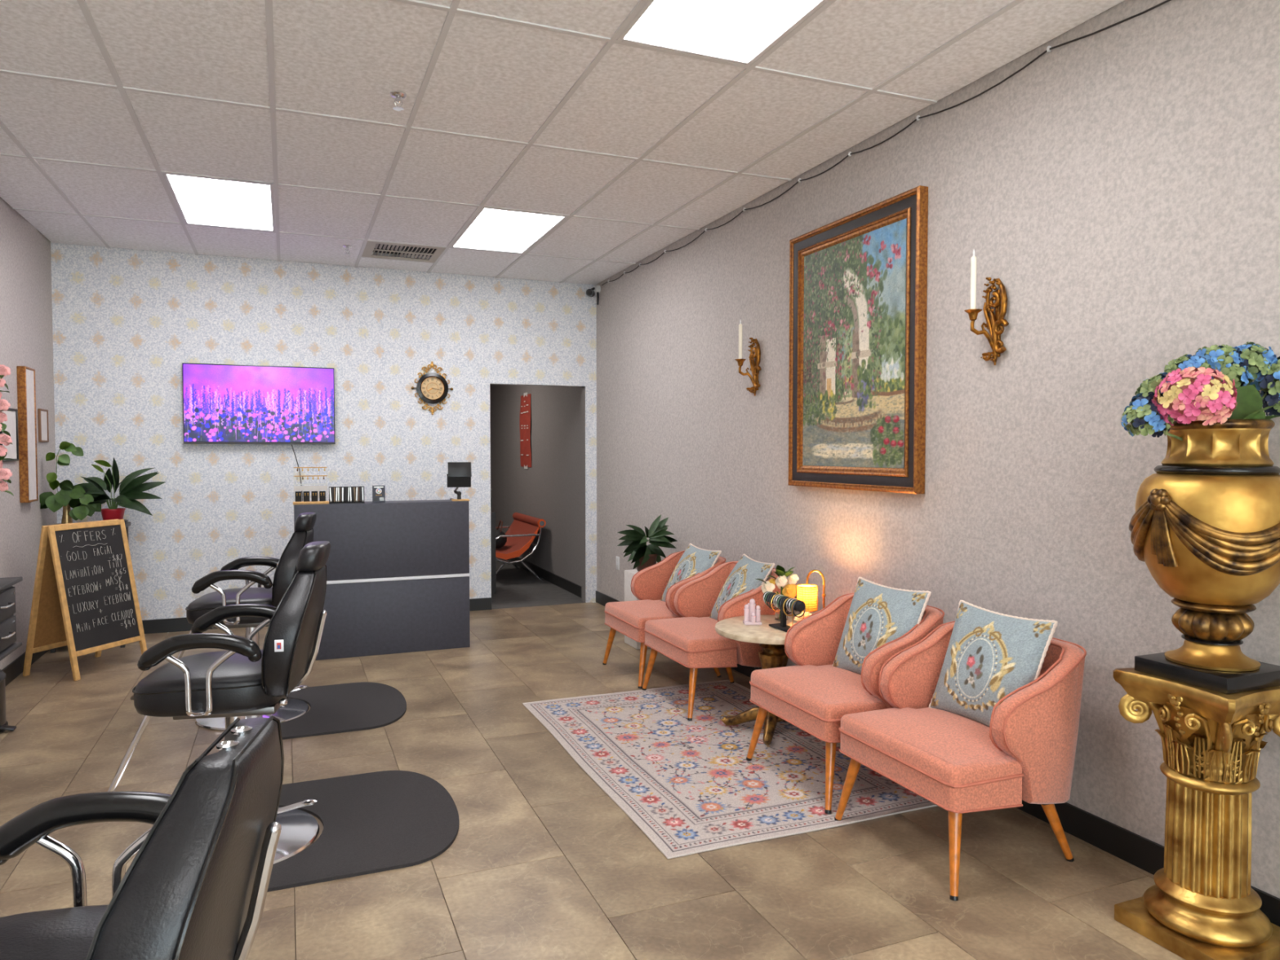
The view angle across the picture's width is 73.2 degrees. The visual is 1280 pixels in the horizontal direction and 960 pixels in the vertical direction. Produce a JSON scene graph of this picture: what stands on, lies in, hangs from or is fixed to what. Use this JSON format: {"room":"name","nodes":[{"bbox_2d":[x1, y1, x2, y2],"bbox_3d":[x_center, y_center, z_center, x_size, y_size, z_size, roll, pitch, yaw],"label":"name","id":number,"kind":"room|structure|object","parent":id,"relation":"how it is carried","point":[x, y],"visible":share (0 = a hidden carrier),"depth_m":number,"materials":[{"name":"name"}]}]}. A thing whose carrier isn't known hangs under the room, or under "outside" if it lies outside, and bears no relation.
{"room":"salon","nodes":[
{"label":"salon","id":0,"kind":"room"},
{"bbox_2d":[0,196,57,670],"bbox_3d":[-2.505,-0.162,1.601,0.120,3.150,11.110,-1,2,-22],"label":"wall","id":1,"kind":"structure","parent":0,"point":[26,332],"depth_m":5.86,"materials":[{"name":"grey paint"}]},
{"bbox_2d":[0,408,18,461],"bbox_3d":[-4.029,-0.289,5.502,0.020,0.340,0.350,-1,2,-22],"label":"picture frame","id":2,"kind":"object","parent":1,"relation":"attached to","point":[11,424],"visible":0.58,"depth_m":5.58,"materials":[{"name":"black plastic"}]},
{"bbox_2d":[0,577,22,661],"bbox_3d":[-3.410,0.723,4.423,0.321,0.372,0.500,-1,2,-22],"label":"station","id":3,"kind":"object","parent":1,"relation":"attached to","point":[7,592],"visible":1,"depth_m":4.52,"materials":[{"name":"black wood"}]},
{"bbox_2d":[1,649,48,685],"bbox_3d":[-2.444,1.356,1.677,0.012,0.110,10.869,-1,2,-22],"label":"baseboard","id":4,"kind":"structure","parent":1,"relation":"attached to","point":[15,668],"depth_m":5.60,"materials":[{"name":"black rubber"}]},
{"bbox_2d":[16,365,38,502],"bbox_3d":[-4.157,-0.306,5.855,0.050,0.910,0.240,-1,2,-22],"label":"wall mirror","id":5,"kind":"object","parent":1,"relation":"attached to","point":[26,388],"visible":1,"depth_m":5.77,"materials":[{"name":"brown wood"}]},
{"bbox_2d":[37,408,48,442],"bbox_3d":[-4.357,-0.396,6.299,0.018,0.240,0.220,-1,2,-22],"label":"picture frame","id":6,"kind":"object","parent":1,"relation":"attached to","point":[42,414],"visible":1,"depth_m":6.28,"materials":[{"name":"brown wood"}]},
{"bbox_2d":[50,241,596,620],"bbox_3d":[-2.487,-0.363,7.543,4.420,3.150,0.120,-1,2,-22],"label":"wall","id":7,"kind":"structure","parent":0,"point":[126,322],"depth_m":7.25,"materials":[{"name":"paper"}]},
{"bbox_2d":[195,581,215,595],"bbox_3d":[-3.564,0.888,7.074,0.150,0.118,0.009,-1,2,-22],"label":"wall outlet","id":8,"kind":"object","parent":7,"relation":"attached to","point":[209,589],"visible":0.44,"depth_m":7.08,"materials":[{"name":"white plastic"}]},
{"bbox_2d":[182,363,335,444],"bbox_3d":[-3.146,-0.623,7.162,1.150,0.648,0.068,-1,2,-22],"label":"television","id":9,"kind":"object","parent":7,"relation":"attached to","point":[223,403],"visible":1,"depth_m":7.12,"materials":[{"name":"black plastic"}]},
{"bbox_2d":[291,444,302,501],"bbox_3d":[-2.905,0.059,7.308,0.089,0.721,0.011,-1,2,-32],"label":"power cord","id":10,"kind":"object","parent":9,"relation":"hanging from","point":[291,444],"visible":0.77,"depth_m":7.31,"materials":[{"name":"grey plastic"}]},
{"bbox_2d":[142,597,491,634],"bbox_3d":[-2.936,1.164,7.339,3.373,0.110,0.012,-1,2,-22],"label":"baseboard","id":11,"kind":"structure","parent":7,"relation":"attached to","point":[172,624],"depth_m":7.00,"materials":[{"name":"black rubber"}]},
{"bbox_2d":[411,360,453,414],"bbox_3d":[-1.853,-0.821,7.701,0.370,0.481,0.040,-1,2,-22],"label":"wall clock","id":12,"kind":"object","parent":7,"relation":"attached to","point":[432,388],"visible":1,"depth_m":7.70,"materials":[{"name":"gold"}]},
{"bbox_2d":[586,285,600,305],"bbox_3d":[-0.451,-1.751,8.124,0.115,0.185,0.211,1,2,27],"label":"security camera","id":13,"kind":"object","parent":7,"relation":"attached to","point":[589,292],"visible":1,"depth_m":8.14,"materials":[{"name":"white plastic"}]},
{"bbox_2d":[490,384,581,586],"bbox_3d":[-1.376,-0.244,10.678,0.120,2.700,4.830,-1,2,-22],"label":"wall","id":14,"kind":"structure","parent":0,"point":[549,490],"depth_m":9.83,"materials":[{"name":"grey paint"}]},
{"bbox_2d":[520,392,531,469],"bbox_3d":[-1.404,-0.600,10.541,0.020,0.930,0.525,-1,2,-22],"label":"banner","id":15,"kind":"object","parent":14,"relation":"attached to","point":[525,407],"visible":1,"depth_m":10.52,"materials":[{"name":"red fabric"}]},
{"bbox_2d":[520,400,528,455],"bbox_3d":[-1.409,-0.631,10.531,0.002,0.665,0.368,-1,2,-22],"label":"print","id":16,"kind":"object","parent":15,"relation":"attached to","point":[524,404],"depth_m":10.54,"materials":[{"name":"red paper"}]},
{"bbox_2d":[506,556,581,597],"bbox_3d":[-1.414,1.053,10.642,0.012,0.110,4.710,-1,2,-22],"label":"baseboard","id":17,"kind":"structure","parent":14,"relation":"attached to","point":[561,582],"depth_m":9.54,"materials":[{"name":"black rubber"}]},
{"bbox_2d":[0,0,1124,284],"bbox_3d":[-0.405,-1.765,2.407,4.660,0.200,11.110,-1,2,-22],"label":"ceiling","id":18,"kind":"structure","parent":0,"point":[534,106],"depth_m":4.03,"materials":[{"name":"tile"}]},
{"bbox_2d":[162,173,275,231],"bbox_3d":[-2.680,-1.813,5.577,0.588,0.080,1.196,-1,2,-22],"label":"ceiling light","id":19,"kind":"object","parent":18,"relation":"attached to","point":[199,201],"visible":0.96,"depth_m":5.51,"materials":[{"name":"white plastic"}]},
{"bbox_2d":[342,244,351,254],"bbox_3d":[-2.269,-1.782,6.686,0.072,0.068,0.072,-1,2,-22],"label":"sprinkler","id":20,"kind":"object","parent":18,"relation":"attached to","point":[347,246],"visible":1,"depth_m":6.67,"materials":[{"name":"silver metal"}]},
{"bbox_2d":[390,90,406,111],"bbox_3d":[-1.077,-1.686,3.843,0.072,0.068,0.072,-1,2,-22],"label":"sprinkler","id":21,"kind":"object","parent":18,"relation":"attached to","point":[397,95],"visible":1,"depth_m":3.83,"materials":[{"name":"silver metal"}]},
{"bbox_2d":[361,240,445,262],"bbox_3d":[-1.895,-1.844,6.892,0.590,0.056,0.570,-1,2,-22],"label":"ceiling vent","id":22,"kind":"object","parent":18,"relation":"in","point":[433,252],"visible":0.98,"depth_m":6.93,"materials":[{"name":"silver metal"}]},
{"bbox_2d":[450,207,568,253],"bbox_3d":[-0.981,-1.836,6.272,0.588,0.080,1.196,-1,2,-22],"label":"ceiling light","id":23,"kind":"object","parent":18,"relation":"attached to","point":[492,229],"visible":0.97,"depth_m":6.23,"materials":[{"name":"white plastic"}]},
{"bbox_2d":[617,0,828,66],"bbox_3d":[0.406,-1.722,2.887,0.588,0.080,1.196,-1,2,-22],"label":"ceiling light","id":24,"kind":"object","parent":18,"relation":"attached to","point":[732,31],"visible":0.98,"depth_m":3.22,"materials":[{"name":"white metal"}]},
{"bbox_2d":[0,557,1185,959],"bbox_3d":[-1.297,1.369,4.694,4.660,0.120,15.820,-1,2,-22],"label":"floor","id":25,"kind":"structure","parent":0,"point":[541,863],"depth_m":3.13,"materials":[{"name":"brown tile"}]},
{"bbox_2d":[0,669,16,733],"bbox_3d":[-3.422,1.154,4.497,0.289,0.323,0.244,-1,2,-22],"label":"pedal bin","id":26,"kind":"object","parent":25,"relation":"on","point":[4,726],"visible":1,"depth_m":4.51,"materials":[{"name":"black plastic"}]},
{"bbox_2d":[22,519,146,680],"bbox_3d":[-3.730,0.778,5.812,0.445,0.988,0.570,1,2,16],"label":"chalkboard sign","id":27,"kind":"object","parent":25,"relation":"on","point":[85,597],"visible":1,"depth_m":5.71,"materials":[{"name":"brown wood"}]},
{"bbox_2d":[50,521,130,653],"bbox_3d":[-4.111,0.789,6.452,0.500,0.920,0.300,-1,2,-22],"label":"plant stand","id":28,"kind":"object","parent":25,"relation":"on","point":[127,524],"visible":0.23,"depth_m":6.48,"materials":[{"name":"black wood"}]},
{"bbox_2d":[39,441,101,524],"bbox_3d":[-4.179,0.025,6.314,0.407,0.616,0.157,-1,2,-22],"label":"pothos","id":29,"kind":"object","parent":28,"relation":"on","point":[69,495],"visible":0.97,"depth_m":6.28,"materials":[{"name":"green plant"}]},
{"bbox_2d":[61,504,72,524],"bbox_3d":[-4.212,0.250,6.338,0.072,0.165,0.072,-1,2,-22],"label":"vase","id":30,"kind":"object","parent":29,"relation":"attached to","point":[66,518],"depth_m":6.31,"materials":[{"name":"gold metal"}]},
{"bbox_2d":[53,521,130,527],"bbox_3d":[-4.111,0.344,6.436,0.500,0.030,0.300,-1,2,-22],"label":"shelf","id":31,"kind":"object","parent":28,"relation":"attached to","point":[128,523],"depth_m":6.53,"materials":[{"name":"wood"}]},
{"bbox_2d":[73,457,165,523],"bbox_3d":[-3.960,0.079,6.473,0.680,0.498,0.459,-1,2,-22],"label":"peace lily","id":32,"kind":"object","parent":28,"relation":"on","point":[131,488],"visible":0.84,"depth_m":6.50,"materials":[{"name":"green plant"}]},
{"bbox_2d":[101,507,125,519],"bbox_3d":[-3.967,0.266,6.492,0.164,0.100,0.164,-1,2,-22],"label":"pot","id":33,"kind":"object","parent":32,"relation":"attached to","point":[109,513],"depth_m":6.44,"materials":[{"name":"red ceramic"}]},
{"bbox_2d":[0,715,284,959],"bbox_3d":[-1.031,0.909,1.274,0.922,1.031,0.640,0,2,-9],"label":"chair","id":34,"kind":"object","parent":25,"relation":"on","point":[195,886],"visible":1,"depth_m":1.28,"materials":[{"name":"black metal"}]},
{"bbox_2d":[106,541,330,863],"bbox_3d":[-1.640,0.800,3.198,0.942,1.119,0.640,0,2,-11],"label":"chair","id":35,"kind":"object","parent":25,"relation":"on","point":[241,681],"visible":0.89,"depth_m":3.05,"materials":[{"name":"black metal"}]},
{"bbox_2d":[129,512,316,730],"bbox_3d":[-2.280,0.747,4.756,0.942,1.119,0.640,0,2,-13],"label":"chair","id":36,"kind":"object","parent":25,"relation":"on","point":[286,570],"visible":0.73,"depth_m":4.60,"materials":[{"name":"black leather"}]},
{"bbox_2d":[280,682,406,739],"bbox_3d":[-1.760,1.295,4.918,0.815,0.012,0.950,-1,2,-22],"label":"floor mat","id":37,"kind":"object","parent":25,"relation":"on","point":[335,708],"visible":0.8,"depth_m":4.86,"materials":[{"name":"grey plastic"}]},
{"bbox_2d":[266,770,459,892],"bbox_3d":[-1.146,1.346,3.420,0.815,0.012,0.950,-1,2,-22],"label":"floor mat","id":38,"kind":"object","parent":25,"relation":"on","point":[384,820],"visible":0.81,"depth_m":3.36,"materials":[{"name":"grey plastic"}]},
{"bbox_2d":[293,497,470,660],"bbox_3d":[-1.957,0.700,6.514,1.205,1.094,0.687,-1,2,-22],"label":"reception desk","id":39,"kind":"object","parent":25,"relation":"on","point":[397,571],"depth_m":6.22,"materials":[{"name":"grey laminate"}]},
{"bbox_2d":[293,466,328,505],"bbox_3d":[-2.320,0.039,6.079,0.235,0.262,0.110,-1,2,-22],"label":"stand","id":40,"kind":"object","parent":39,"relation":"on","point":[298,494],"visible":0.99,"depth_m":6.08,"materials":[{"name":"brown wood"}]},
{"bbox_2d":[328,486,364,503],"bbox_3d":[-2.098,0.107,6.172,0.240,0.120,0.060,-1,2,-22],"label":"rack","id":41,"kind":"object","parent":39,"relation":"on","point":[337,495],"visible":1,"depth_m":6.17,"materials":[{"name":"black"}]},
{"bbox_2d":[372,485,385,502],"bbox_3d":[-1.905,0.102,6.280,0.088,0.124,0.067,-1,2,-22],"label":"sign card","id":42,"kind":"object","parent":39,"relation":"on","point":[378,491],"visible":1,"depth_m":6.25,"materials":[{"name":"black paper"}]},
{"bbox_2d":[373,497,383,501],"bbox_3d":[-1.894,0.139,6.254,0.070,0.026,0.001,-1,2,-22],"label":"print","id":43,"kind":"object","parent":42,"relation":"attached to","point":[375,499],"depth_m":6.25,"materials":[{"name":"paper"}]},
{"bbox_2d":[446,462,471,501],"bbox_3d":[-1.358,0.011,6.472,0.180,0.292,0.120,-1,2,-16],"label":"tablet stand","id":44,"kind":"object","parent":39,"relation":"on","point":[459,475],"visible":1,"depth_m":6.46,"materials":[{"name":"black plastic"}]},
{"bbox_2d":[490,511,496,594],"bbox_3d":[-1.746,0.742,9.041,0.340,0.840,0.600,-1,2,-22],"label":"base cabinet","id":45,"kind":"object","parent":25,"relation":"on","point":[493,513],"visible":0.2,"depth_m":8.82,"materials":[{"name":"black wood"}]},
{"bbox_2d":[495,512,546,581],"bbox_3d":[-1.573,0.775,10.051,0.650,0.709,1.191,-1,2,-22],"label":"sling chair","id":46,"kind":"object","parent":25,"relation":"on","point":[523,530],"visible":0.78,"depth_m":9.71,"materials":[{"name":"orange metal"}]},
{"bbox_2d":[495,520,506,548],"bbox_3d":[-1.641,0.624,9.891,0.214,0.324,0.322,-1,2,-22],"label":"bag","id":47,"kind":"object","parent":46,"relation":"on","point":[500,542],"visible":0.62,"depth_m":9.79,"materials":[{"name":"black leather"}]},
{"bbox_2d":[624,568,650,649],"bbox_3d":[0.047,0.967,6.518,0.260,0.560,0.260,-1,2,-22],"label":"pedestal","id":48,"kind":"object","parent":25,"relation":"on","point":[628,574],"visible":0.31,"depth_m":6.48,"materials":[{"name":"white wood"}]},
{"bbox_2d":[617,515,677,571],"bbox_3d":[0.053,0.473,6.515,0.477,0.427,0.268,-1,2,-22],"label":"dracaena","id":49,"kind":"object","parent":48,"relation":"on","point":[644,556],"visible":0.97,"depth_m":6.45,"materials":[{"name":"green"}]},
{"bbox_2d":[636,553,657,571],"bbox_3d":[0.047,0.620,6.506,0.180,0.135,0.179,-1,2,-22],"label":"pot","id":50,"kind":"object","parent":48,"relation":"on","point":[643,560],"depth_m":6.43,"materials":[{"name":"brown ceramic"}]},
{"bbox_2d":[602,551,725,688],"bbox_3d":[0.171,0.891,5.734,0.660,0.775,0.694,-1,2,-22],"label":"accent chair","id":51,"kind":"object","parent":25,"relation":"on","point":[648,585],"visible":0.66,"depth_m":5.70,"materials":[{"name":"pink fabric"}]},
{"bbox_2d":[604,602,679,627],"bbox_3d":[0.132,0.872,5.717,0.557,0.060,0.644,-1,2,-22],"label":"seat cushion","id":52,"kind":"object","parent":51,"relation":"on","point":[631,615],"depth_m":5.55,"materials":[{"name":"pink fabric"}]},
{"bbox_2d":[660,543,721,601],"bbox_3d":[0.327,0.645,5.692,0.246,0.401,0.479,-1,2,-21],"label":"throw cushion","id":53,"kind":"object","parent":51,"relation":"on","point":[695,560],"visible":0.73,"depth_m":5.63,"materials":[{"name":"fabric"}]},
{"bbox_2d":[522,680,937,859],"bbox_3d":[0.338,1.318,4.300,1.366,0.007,2.061,-1,2,-22],"label":"area rug","id":54,"kind":"object","parent":25,"relation":"on","point":[691,787],"visible":0.88,"depth_m":3.92,"materials":[{"name":"fabric"}]},
{"bbox_2d":[641,560,781,720],"bbox_3d":[0.440,0.906,5.077,0.660,0.775,0.694,-1,2,-22],"label":"accent chair","id":55,"kind":"object","parent":54,"relation":"on","point":[691,640],"visible":0.66,"depth_m":4.85,"materials":[{"name":"pink fabric"}]},
{"bbox_2d":[644,620,737,651],"bbox_3d":[0.401,0.886,5.060,0.557,0.060,0.644,-1,2,-22],"label":"seat cushion","id":56,"kind":"object","parent":55,"relation":"on","point":[679,635],"depth_m":4.84,"materials":[{"name":"pink fabric"}]},
{"bbox_2d":[709,553,775,620],"bbox_3d":[0.588,0.661,5.053,0.246,0.401,0.480,0,2,-14],"label":"throw cushion","id":57,"kind":"object","parent":55,"relation":"on","point":[741,580],"visible":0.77,"depth_m":4.99,"materials":[{"name":"fabric"}]},
{"bbox_2d":[715,614,797,744],"bbox_3d":[0.695,1.028,4.489,0.608,0.545,0.608,-1,2,-22],"label":"side table","id":58,"kind":"object","parent":54,"relation":"on","point":[771,640],"visible":0.48,"depth_m":4.42,"materials":[{"name":"beige stone"}]},
{"bbox_2d":[742,598,761,625],"bbox_3d":[0.588,0.688,4.511,0.090,0.134,0.082,0,2,-2],"label":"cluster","id":59,"kind":"object","parent":58,"relation":"on","point":[750,619],"visible":1,"depth_m":4.50,"materials":[{"name":"pink"}]},
{"bbox_2d":[755,564,799,621],"bbox_3d":[0.740,0.606,4.606,0.227,0.291,0.152,0,2,-11],"label":"flower vase","id":60,"kind":"object","parent":58,"relation":"on","point":[788,586],"visible":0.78,"depth_m":4.59,"materials":[{"name":"clear glass"}]},
{"bbox_2d":[763,591,805,631],"bbox_3d":[0.732,0.675,4.399,0.075,0.166,0.340,-1,2,-22],"label":"stand","id":61,"kind":"object","parent":58,"relation":"on","point":[800,606],"visible":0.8,"depth_m":4.39,"materials":[{"name":"black"}]},
{"bbox_2d":[764,591,774,606],"bbox_3d":[0.686,0.625,4.510,0.071,0.080,0.007,-1,2,-19],"label":"bracelet","id":62,"kind":"object","parent":61,"relation":"on","point":[770,592],"visible":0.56,"depth_m":4.50,"materials":[{"name":"green"}]},
{"bbox_2d":[767,592,776,608],"bbox_3d":[0.694,0.629,4.491,0.075,0.088,0.007,-1,2,-25],"label":"bracelet","id":63,"kind":"object","parent":61,"relation":"on","point":[771,593],"visible":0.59,"depth_m":4.48,"materials":[{"name":"black"}]},
{"bbox_2d":[768,592,779,609],"bbox_3d":[0.701,0.630,4.472,0.075,0.088,0.007,-1,2,-28],"label":"bracelet","id":64,"kind":"object","parent":61,"relation":"on","point":[775,593],"visible":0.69,"depth_m":4.46,"materials":[{"name":"black"}]},
{"bbox_2d":[770,593,780,612],"bbox_3d":[0.709,0.635,4.453,0.079,0.096,0.007,-1,2,-27],"label":"bracelet","id":65,"kind":"object","parent":61,"relation":"on","point":[776,593],"visible":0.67,"depth_m":4.44,"materials":[{"name":"gold metal"}]},
{"bbox_2d":[773,594,781,608],"bbox_3d":[0.717,0.623,4.434,0.067,0.072,0.008,-1,2,-16],"label":"bracelet","id":66,"kind":"object","parent":61,"relation":"on","point":[778,594],"visible":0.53,"depth_m":4.42,"materials":[{"name":"grey metal"}]},
{"bbox_2d":[777,595,786,609],"bbox_3d":[0.732,0.629,4.396,0.071,0.080,0.007,-1,2,-19],"label":"bracelet","id":67,"kind":"object","parent":61,"relation":"on","point":[781,596],"visible":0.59,"depth_m":4.38,"materials":[{"name":"green"}]},
{"bbox_2d":[779,595,789,613],"bbox_3d":[0.740,0.633,4.377,0.075,0.088,0.007,-1,2,-26],"label":"bracelet","id":68,"kind":"object","parent":61,"relation":"on","point":[785,596],"visible":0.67,"depth_m":4.36,"materials":[{"name":"black"}]},
{"bbox_2d":[781,596,791,613],"bbox_3d":[0.748,0.634,4.358,0.075,0.088,0.007,-1,2,-16],"label":"bracelet","id":69,"kind":"object","parent":61,"relation":"on","point":[787,597],"visible":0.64,"depth_m":4.35,"materials":[{"name":"black"}]},
{"bbox_2d":[782,597,796,616],"bbox_3d":[0.756,0.639,4.340,0.079,0.096,0.007,-1,2,-17],"label":"bracelet","id":70,"kind":"object","parent":61,"relation":"on","point":[788,597],"visible":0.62,"depth_m":4.33,"materials":[{"name":"gold metal"}]},
{"bbox_2d":[786,598,795,612],"bbox_3d":[0.763,0.627,4.320,0.067,0.072,0.007,-1,2,-16],"label":"bracelet","id":71,"kind":"object","parent":61,"relation":"on","point":[790,598],"visible":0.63,"depth_m":4.31,"materials":[{"name":"grey metal"}]},
{"bbox_2d":[788,598,797,613],"bbox_3d":[0.771,0.628,4.301,0.067,0.072,0.007,-1,2,-20],"label":"bracelet","id":72,"kind":"object","parent":61,"relation":"on","point":[794,598],"visible":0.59,"depth_m":4.29,"materials":[{"name":"grey metal"}]},
{"bbox_2d":[790,599,801,615],"bbox_3d":[0.779,0.632,4.282,0.071,0.080,0.007,-1,2,-21],"label":"bracelet","id":73,"kind":"object","parent":61,"relation":"on","point":[796,599],"visible":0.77,"depth_m":4.27,"materials":[{"name":"green"}]},
{"bbox_2d":[791,600,804,625],"bbox_3d":[0.783,0.666,4.274,0.072,0.146,0.004,-1,2,-22],"label":"bracelet","id":74,"kind":"object","parent":61,"relation":"hanging from","point":[796,600],"visible":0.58,"depth_m":4.26,"materials":[{"name":"gold metal"}]},
{"bbox_2d":[792,600,805,617],"bbox_3d":[0.787,0.637,4.264,0.075,0.088,0.008,-1,2,-24],"label":"bracelet","id":75,"kind":"object","parent":61,"relation":"on","point":[797,600],"visible":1,"depth_m":4.25,"materials":[{"name":"gold"}]},
{"bbox_2d":[794,611,811,621],"bbox_3d":[0.862,0.719,4.518,0.107,0.071,0.082,0,2,6],"label":"cluster","id":76,"kind":"object","parent":58,"relation":"on","point":[806,614],"visible":0.4,"depth_m":4.50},
{"bbox_2d":[795,569,826,612],"bbox_3d":[0.904,0.609,4.454,0.195,0.294,0.111,1,2,28],"label":"table lamp","id":77,"kind":"object","parent":58,"relation":"on","point":[806,593],"visible":0.79,"depth_m":4.43,"materials":[{"name":"gold metal"}]},
{"bbox_2d":[746,592,944,813],"bbox_3d":[0.929,0.946,3.884,0.660,0.775,0.694,-1,2,-22],"label":"accent chair","id":78,"kind":"object","parent":54,"relation":"on","point":[812,695],"visible":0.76,"depth_m":3.75,"materials":[{"name":"pink fabric"}]},
{"bbox_2d":[751,665,887,719],"bbox_3d":[0.890,0.927,3.867,0.557,0.060,0.644,-1,2,-22],"label":"seat cushion","id":79,"kind":"object","parent":78,"relation":"on","point":[801,688],"depth_m":3.69,"materials":[{"name":"pink fabric"}]},
{"bbox_2d":[831,577,931,674],"bbox_3d":[1.075,0.686,3.880,0.200,0.434,0.483,-1,2,-26],"label":"throw cushion","id":80,"kind":"object","parent":78,"relation":"on","point":[878,615],"visible":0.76,"depth_m":3.84,"materials":[{"name":"fabric"}]},
{"bbox_2d":[834,621,1086,900],"bbox_3d":[1.198,0.976,3.227,0.660,0.775,0.694,-1,2,-22],"label":"accent chair","id":81,"kind":"object","parent":25,"relation":"on","point":[959,764],"visible":0.9,"depth_m":2.98,"materials":[{"name":"pink fabric"}]},
{"bbox_2d":[840,707,1022,785],"bbox_3d":[1.159,0.957,3.211,0.557,0.060,0.644,-1,2,-22],"label":"seat cushion","id":82,"kind":"object","parent":81,"relation":"on","point":[895,734],"depth_m":3.01,"materials":[{"name":"pink fabric"}]},
{"bbox_2d":[928,600,1057,726],"bbox_3d":[1.324,0.712,3.270,0.205,0.434,0.488,-1,2,-26],"label":"throw cushion","id":83,"kind":"object","parent":81,"relation":"on","point":[990,655],"visible":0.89,"depth_m":3.21,"materials":[{"name":"fabric"}]},
{"bbox_2d":[1112,667,1279,959],"bbox_3d":[1.708,0.985,2.593,0.376,0.790,0.376,-1,2,-22],"label":"pedestal","id":84,"kind":"object","parent":25,"relation":"on","point":[1202,904],"visible":0.98,"depth_m":2.50,"materials":[{"name":"gold metal"}]},
{"bbox_2d":[1128,418,1279,693],"bbox_3d":[1.700,0.206,2.563,0.458,0.765,0.446,-1,2,-22],"label":"urn","id":85,"kind":"object","parent":84,"relation":"on","point":[1205,526],"visible":0.98,"depth_m":2.45,"materials":[{"name":"gold metal"}]},
{"bbox_2d":[1120,342,1279,440],"bbox_3d":[1.695,-0.247,2.527,0.537,0.324,0.298,-1,2,-22],"label":"hydrangea bouquet","id":86,"kind":"object","parent":85,"relation":"in","point":[1215,384],"visible":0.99,"depth_m":2.49,"materials":[{"name":"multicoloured plant"}]},
{"bbox_2d":[595,0,1279,898],"bbox_3d":[1.696,-0.221,3.320,0.120,3.150,11.110,-1,2,-22],"label":"wall","id":87,"kind":"structure","parent":0,"point":[1121,188],"depth_m":3.44,"materials":[{"name":"grey paint"}]},
{"bbox_2d":[616,555,619,569],"bbox_3d":[-0.204,0.753,7.824,0.009,0.118,0.075,-1,2,-22],"label":"wall outlet","id":88,"kind":"object","parent":87,"relation":"attached to","point":[617,557],"visible":1,"depth_m":7.81,"materials":[{"name":"white plastic"}]},
{"bbox_2d":[734,319,761,395],"bbox_3d":[0.682,-0.774,5.437,0.138,0.483,0.142,-1,2,-22],"label":"candle sconce","id":89,"kind":"object","parent":87,"relation":"attached to","point":[755,368],"visible":1,"depth_m":5.45,"materials":[{"name":"gold metal"}]},
{"bbox_2d":[734,319,746,366],"bbox_3d":[0.637,-0.867,5.454,0.069,0.298,0.070,-1,2,-22],"label":"candle","id":90,"kind":"object","parent":89,"relation":"on","point":[740,361],"depth_m":5.44,"materials":[{"name":"white wax"}]},
{"bbox_2d":[788,185,928,493],"bbox_3d":[1.100,-0.664,4.524,0.054,1.425,1.113,-1,2,-22],"label":"framed painting","id":91,"kind":"object","parent":87,"relation":"attached to","point":[858,281],"visible":1,"depth_m":4.43,"materials":[{"name":"multicoloured paint"}]},
{"bbox_2d":[601,0,1171,285],"bbox_3d":[1.213,-1.684,4.265,0.019,0.065,8.286,-1,2,-22],"label":"cable","id":92,"kind":"object","parent":87,"relation":"attached to","point":[1049,48],"visible":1,"depth_m":3.92,"materials":[{"name":"grey plastic"}]},
{"bbox_2d":[595,591,1279,926],"bbox_3d":[1.635,1.300,3.346,0.012,0.110,10.869,-1,2,-22],"label":"baseboard","id":93,"kind":"structure","parent":87,"relation":"attached to","point":[1147,855],"depth_m":3.14,"materials":[{"name":"black rubber"}]},
{"bbox_2d":[964,248,1008,364],"bbox_3d":[1.440,-0.721,3.587,0.138,0.483,0.142,-1,2,-22],"label":"candle sconce","id":94,"kind":"object","parent":87,"relation":"attached to","point":[994,322],"visible":1,"depth_m":3.60,"materials":[{"name":"gold metal"}]},
{"bbox_2d":[964,248,982,320],"bbox_3d":[1.395,-0.814,3.604,0.069,0.298,0.070,-1,2,-22],"label":"candle","id":95,"kind":"object","parent":94,"relation":"on","point":[972,313],"depth_m":3.59,"materials":[{"name":"white wax"}]},
{"bbox_3d":[-3.401,0.022,4.402,0.032,1.026,0.552,-1,2,-22],"label":"mirror","id":96,"kind":"object","parent":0,"visible":0},
{"bbox_2d":[0,364,13,495],"bbox_3d":[-3.477,-0.285,4.652,0.164,0.745,0.159,-1,2,-22],"label":"garland","id":97,"kind":"object","parent":96,"relation":"attached to","point":[5,439],"visible":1,"depth_m":4.65,"materials":[{"name":"pink plant"}]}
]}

